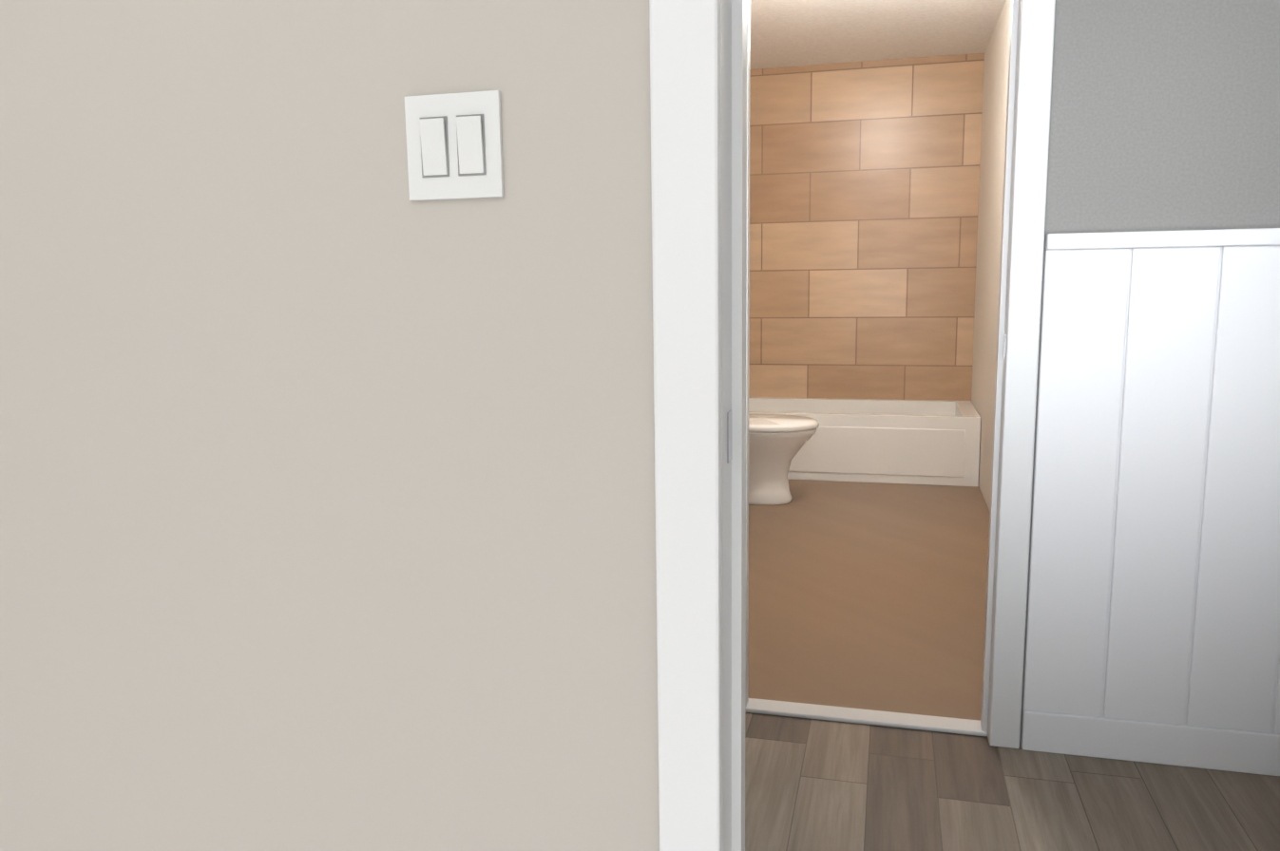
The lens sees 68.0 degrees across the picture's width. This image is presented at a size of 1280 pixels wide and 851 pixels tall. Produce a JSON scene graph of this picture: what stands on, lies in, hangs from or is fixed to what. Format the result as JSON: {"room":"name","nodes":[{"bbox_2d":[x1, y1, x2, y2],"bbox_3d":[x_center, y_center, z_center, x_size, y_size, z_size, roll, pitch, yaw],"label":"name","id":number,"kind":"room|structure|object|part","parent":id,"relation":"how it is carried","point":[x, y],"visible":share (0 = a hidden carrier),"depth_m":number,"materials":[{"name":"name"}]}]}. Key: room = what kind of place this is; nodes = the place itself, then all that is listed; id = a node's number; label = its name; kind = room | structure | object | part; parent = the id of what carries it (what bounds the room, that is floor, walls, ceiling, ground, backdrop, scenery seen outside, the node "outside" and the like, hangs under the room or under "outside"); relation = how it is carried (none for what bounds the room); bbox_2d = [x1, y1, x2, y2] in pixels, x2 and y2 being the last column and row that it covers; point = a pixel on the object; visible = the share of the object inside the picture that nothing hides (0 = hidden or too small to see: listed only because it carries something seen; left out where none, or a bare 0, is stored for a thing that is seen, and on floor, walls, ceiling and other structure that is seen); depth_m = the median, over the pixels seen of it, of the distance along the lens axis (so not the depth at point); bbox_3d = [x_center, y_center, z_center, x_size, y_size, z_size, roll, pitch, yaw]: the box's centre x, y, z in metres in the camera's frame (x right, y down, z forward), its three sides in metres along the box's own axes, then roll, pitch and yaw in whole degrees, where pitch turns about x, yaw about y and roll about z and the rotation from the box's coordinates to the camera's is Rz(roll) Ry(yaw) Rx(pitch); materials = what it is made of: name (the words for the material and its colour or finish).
{"room":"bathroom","nodes":[
{"label":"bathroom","id":0,"kind":"room"},
{"bbox_2d":[0,0,659,850],"bbox_3d":[-0.302,-0.256,1.199,4.020,2.440,0.120,1,9,15],"label":"wall","id":1,"kind":"structure","parent":0,"point":[327,483],"depth_m":1.20,"materials":[{"name":"grey paint"}]},
{"bbox_2d":[404,90,503,200],"bbox_3d":[-0.216,-0.323,1.097,0.118,0.118,0.013,1,9,15],"label":"light switch","id":2,"kind":"object","parent":1,"relation":"attached to","point":[454,146],"visible":1,"depth_m":1.09,"materials":[{"name":"white plastic"}]},
{"bbox_2d":[649,0,746,850],"bbox_3d":[0.498,-0.076,1.014,0.960,2.115,0.156,1,9,15],"label":"door frame","id":3,"kind":"structure","parent":1,"relation":"attached to","point":[685,131],"depth_m":1.08,"materials":[{"name":"white wood"}]},
{"bbox_3d":[0.106,0.013,1.119,0.002,0.060,0.025,1,9,15],"label":"bedroom door jamb strike","id":4,"kind":"part","parent":3,"relation":"part of","materials":[{"name":"silver metal"}]},
{"bbox_2d":[748,53,984,401],"bbox_3d":[1.335,-1.006,5.984,1.720,2.440,0.120,1,9,15],"label":"wall tile","id":5,"kind":"structure","parent":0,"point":[864,191],"depth_m":5.86,"materials":[{"name":"brown tile"}]},
{"bbox_2d":[749,0,1005,69],"bbox_3d":[-0.678,-1.554,1.453,6.300,0.060,9.800,1,9,15],"label":"ceiling","id":6,"kind":"structure","parent":0,"point":[793,32],"depth_m":5.01,"materials":[{"name":"white paint"}]},
{"bbox_2d":[971,0,1011,512],"bbox_3d":[1.625,-0.704,3.965,0.120,2.440,3.680,1,9,15],"label":"wall","id":7,"kind":"structure","parent":0,"point":[990,194],"depth_m":4.73,"materials":[{"name":"white paint"}]},
{"bbox_2d":[745,479,1279,850],"bbox_3d":[-0.642,0.918,1.828,6.300,0.060,9.800,1,9,15],"label":"floor","id":8,"kind":"structure","parent":0,"point":[813,785],"depth_m":2.41,"materials":[{"name":"wood"}]},
{"bbox_2d":[748,413,819,505],"bbox_3d":[0.543,0.008,4.929,0.761,0.775,0.460,1,9,15],"label":"toilet","id":9,"kind":"object","parent":8,"relation":"on","point":[777,443],"visible":0.4,"depth_m":4.82,"materials":[{"name":"white ceramic"}]},
{"bbox_2d":[748,397,980,486],"bbox_3d":[1.181,0.073,5.737,1.592,0.385,0.742,1,9,15],"label":"bathtub","id":10,"kind":"object","parent":8,"relation":"on","point":[923,442],"visible":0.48,"depth_m":5.33,"materials":[{"name":"white ceramic"}]},
{"bbox_2d":[1019,0,1279,746],"bbox_3d":[0.928,-0.427,2.205,3.120,2.440,0.120,1,9,15],"label":"wall","id":11,"kind":"structure","parent":0,"point":[1164,115],"depth_m":2.05,"materials":[{"name":"grey paint"}]},
{"bbox_2d":[745,0,1055,748],"bbox_3d":[0.561,-0.272,2.318,0.760,2.110,0.138,1,9,15],"label":"door frame","id":12,"kind":"structure","parent":11,"relation":"attached to","point":[1036,49],"depth_m":2.22,"materials":[{"name":"white wood"}]},
{"bbox_3d":[0.854,-0.186,2.224,0.002,0.060,0.023,1,9,15],"label":"bathroom door jamb strike","id":13,"kind":"part","parent":12,"relation":"part of","materials":[{"name":"silver metal"}]},
{"bbox_2d":[1021,228,1279,776],"bbox_3d":[0.918,0.180,2.224,3.120,1.235,0.030,1,9,15],"label":"wainscot","id":14,"kind":"structure","parent":11,"relation":"attached to","point":[1153,633],"depth_m":2.15,"materials":[{"name":"white wood"}]}
]}

